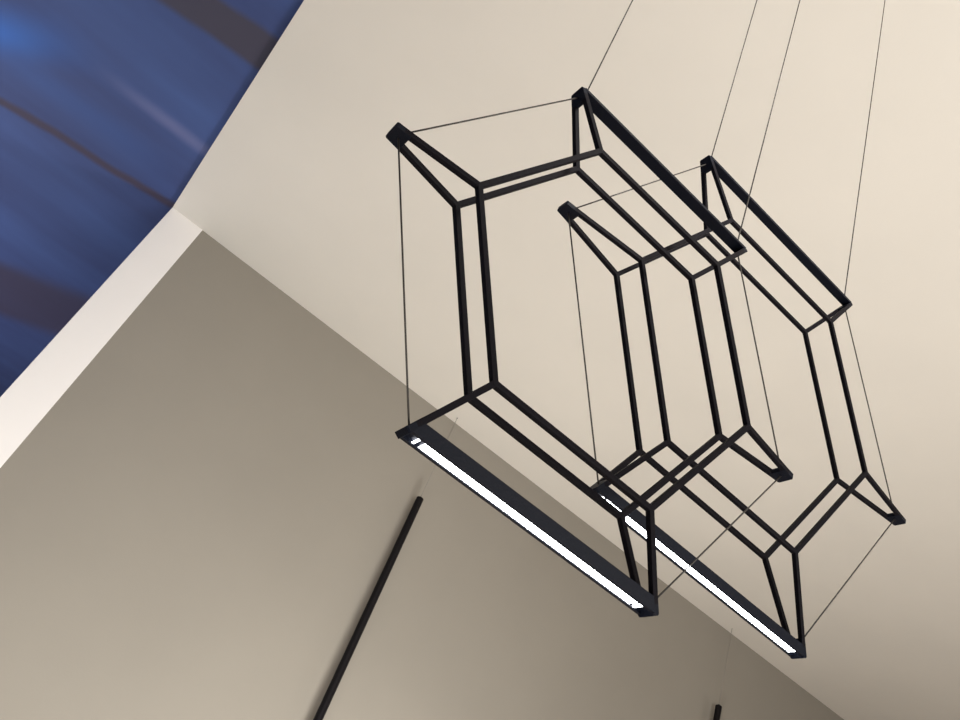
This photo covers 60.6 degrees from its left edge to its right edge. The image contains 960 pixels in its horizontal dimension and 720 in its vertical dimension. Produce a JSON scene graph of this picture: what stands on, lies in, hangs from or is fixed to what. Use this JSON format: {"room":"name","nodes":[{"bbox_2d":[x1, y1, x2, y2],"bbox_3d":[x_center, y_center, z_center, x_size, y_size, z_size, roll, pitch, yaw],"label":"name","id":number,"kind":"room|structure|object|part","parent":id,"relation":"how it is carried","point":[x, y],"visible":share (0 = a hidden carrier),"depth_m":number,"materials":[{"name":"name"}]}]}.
{"room":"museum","nodes":[
{"label":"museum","id":0,"kind":"room"},
{"bbox_2d":[0,0,303,396],"bbox_3d":[-4.433,-1.720,6.001,4.072,0.100,19.100,39,-39,-18],"label":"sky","id":1,"kind":"structure","parent":0,"point":[109,109],"depth_m":5.03,"materials":[{"name":"blue paint"}]},
{"bbox_2d":[0,230,843,719],"bbox_3d":[0.793,3.655,5.469,9.297,4.700,0.120,39,-39,-18],"label":"wall","id":2,"kind":"structure","parent":0,"point":[204,523],"depth_m":5.09,"materials":[{"name":"beige paint"}]},
{"bbox_2d":[0,207,201,467],"bbox_3d":[-2.737,0.815,4.000,0.229,4.700,0.124,39,-39,-18],"label":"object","id":3,"kind":"structure","parent":2,"relation":"attached to","point":[24,404],"depth_m":4.73,"materials":[{"name":"white paint"}]},
{"bbox_2d":[173,0,959,719],"bbox_3d":[3.793,0.534,3.917,9.526,0.050,7.993,39,-39,-18],"label":"ceiling","id":4,"kind":"structure","parent":0,"point":[300,183],"depth_m":4.38,"materials":[{"name":"beige paint"}]},
{"bbox_2d":[313,418,457,719],"bbox_3d":[-0.609,1.375,5.231,0.051,2.608,0.051,39,-39,-18],"label":"pendant","id":5,"kind":"object","parent":4,"relation":"hanging from","point":[345,659],"visible":0.98,"depth_m":5.06,"materials":[{"name":"black metal"}]},
{"bbox_2d":[386,0,799,616],"bbox_3d":[0.533,-0.791,1.805,0.828,2.741,0.085,37,-38,-16],"label":"pendant","id":6,"kind":"object","parent":4,"relation":"hanging from","point":[420,436],"visible":1,"depth_m":1.09,"materials":[{"name":"black metal"}]},
{"bbox_3d":[-0.073,-0.253,1.117,0.009,0.009,0.121,-21,-56,44],"label":"bracket arm","id":7,"kind":"part","parent":6,"relation":"part of","materials":[{"name":"black metal"}]},
{"bbox_3d":[-0.051,-0.266,1.088,0.121,0.010,0.009,34,-37,-12],"label":"bracket arm","id":8,"kind":"part","parent":6,"relation":"part of","materials":[{"name":"black metal"}]},
{"bbox_3d":[-0.028,0.052,0.967,0.067,0.108,0.025,39,-38,-18],"label":"bracket arm","id":9,"kind":"part","parent":6,"relation":"part of","materials":[{"name":"black metal"}]},
{"bbox_3d":[0.156,-0.366,1.341,0.010,0.108,0.070,-11,-50,39],"label":"bracket arm","id":10,"kind":"part","parent":6,"relation":"part of","materials":[{"name":"black metal"}]},
{"bbox_3d":[0.174,-0.046,1.227,0.570,0.494,0.009,39,-38,-18],"label":"hexagon frame","id":11,"kind":"part","parent":6,"relation":"part of","materials":[{"name":"black metal"}]},
{"bbox_3d":[0.179,-0.379,1.312,0.069,0.109,0.010,30,-37,-7],"label":"bracket arm","id":12,"kind":"part","parent":6,"relation":"part of","materials":[{"name":"black metal"}]},
{"bbox_3d":[0.206,-0.064,1.185,0.570,0.494,0.009,39,-38,-18],"label":"hexagon frame","id":13,"kind":"part","parent":6,"relation":"part of","materials":[{"name":"black metal"}]},
{"bbox_3d":[0.202,0.268,1.100,0.069,0.109,0.010,30,-37,-7],"label":"bracket arm","id":14,"kind":"part","parent":6,"relation":"part of","materials":[{"name":"black metal"}]},
{"bbox_3d":[0.224,0.256,1.071,0.010,0.108,0.070,-11,-50,39],"label":"bracket arm","id":15,"kind":"part","parent":6,"relation":"part of","materials":[{"name":"black metal"}]},
{"bbox_3d":[0.408,-0.163,1.445,0.071,0.108,0.010,29,-37,-5],"label":"bracket arm","id":16,"kind":"part","parent":6,"relation":"part of","materials":[{"name":"black metal"}]},
{"bbox_3d":[0.430,-0.175,1.415,0.010,0.108,0.070,-14,-51,40],"label":"bracket arm","id":17,"kind":"part","parent":6,"relation":"part of","materials":[{"name":"black metal"}]},
{"bbox_3d":[0.431,0.155,1.324,0.121,0.010,0.009,34,-37,-12],"label":"bracket arm","id":18,"kind":"part","parent":6,"relation":"part of","materials":[{"name":"black metal"}]},
{"bbox_3d":[0.453,0.142,1.295,0.009,0.009,0.121,-21,-56,44],"label":"bracket arm","id":19,"kind":"part","parent":6,"relation":"part of","materials":[{"name":"black metal"}]},
{"bbox_2d":[713,630,731,719],"bbox_3d":[1.704,3.198,6.209,0.051,2.608,0.051,39,-39,-18],"label":"pendant","id":20,"kind":"object","parent":4,"relation":"hanging from","point":[717,713],"visible":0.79,"depth_m":6.53,"materials":[{"name":"black metal"}]},
{"bbox_2d":[557,0,905,658],"bbox_3d":[0.791,-0.589,2.044,0.981,2.577,0.087,40,-39,-19],"label":"pendant","id":21,"kind":"object","parent":4,"relation":"hanging from","point":[666,545],"visible":0.95,"depth_m":1.41,"materials":[{"name":"black metal"}]},
{"bbox_3d":[0.194,-0.200,1.432,0.008,0.010,0.149,-21,-56,44],"label":"bracket arm","id":22,"kind":"part","parent":21,"relation":"part of","materials":[{"name":"black metal"}]},
{"bbox_3d":[0.218,-0.213,1.401,0.149,0.011,0.008,34,-37,-12],"label":"bracket arm","id":23,"kind":"part","parent":21,"relation":"part of","materials":[{"name":"black metal"}]},
{"bbox_3d":[0.216,0.171,1.288,0.009,0.135,0.087,-14,-52,41],"label":"bracket arm","id":24,"kind":"part","parent":21,"relation":"part of","materials":[{"name":"black metal"}]},
{"bbox_3d":[0.239,0.158,1.257,0.088,0.134,0.010,29,-37,-5],"label":"bracket arm","id":25,"kind":"part","parent":21,"relation":"part of","materials":[{"name":"black metal"}]},
{"bbox_3d":[0.464,-0.328,1.694,0.010,0.133,0.083,-11,-49,38],"label":"bracket arm","id":26,"kind":"part","parent":21,"relation":"part of","materials":[{"name":"black metal"}]},
{"bbox_3d":[0.487,-0.342,1.663,0.082,0.133,0.009,30,-37,-7],"label":"bracket arm","id":27,"kind":"part","parent":21,"relation":"part of","materials":[{"name":"black metal"}]},
{"bbox_3d":[0.481,0.045,1.558,0.656,0.569,0.008,40,-38,-17],"label":"hexagon frame","id":28,"kind":"part","parent":21,"relation":"part of","materials":[{"name":"black metal"}]},
{"bbox_3d":[0.516,0.025,1.512,0.656,0.569,0.009,40,-38,-17],"label":"hexagon frame","id":29,"kind":"part","parent":21,"relation":"part of","materials":[{"name":"black metal"}]},
{"bbox_3d":[0.510,0.414,1.407,0.084,0.137,0.009,30,-37,-7],"label":"bracket arm","id":30,"kind":"part","parent":21,"relation":"part of","materials":[{"name":"black metal"}]},
{"bbox_3d":[0.533,0.400,1.376,0.010,0.136,0.085,-11,-50,39],"label":"bracket arm","id":31,"kind":"part","parent":21,"relation":"part of","materials":[{"name":"black metal"}]},
{"bbox_3d":[0.756,-0.087,1.813,0.086,0.131,0.010,29,-37,-5],"label":"bracket arm","id":32,"kind":"part","parent":21,"relation":"part of","materials":[{"name":"black metal"}]},
{"bbox_3d":[0.780,-0.101,1.782,0.009,0.131,0.085,-14,-51,41],"label":"bracket arm","id":33,"kind":"part","parent":21,"relation":"part of","materials":[{"name":"black metal"}]},
{"bbox_3d":[0.781,0.284,1.671,0.153,0.011,0.008,34,-37,-12],"label":"bracket arm","id":34,"kind":"part","parent":21,"relation":"part of","materials":[{"name":"black metal"}]},
{"bbox_3d":[0.804,0.271,1.639,0.008,0.010,0.153,-21,-56,44],"label":"bracket arm","id":35,"kind":"part","parent":21,"relation":"part of","materials":[{"name":"black metal"}]}
]}

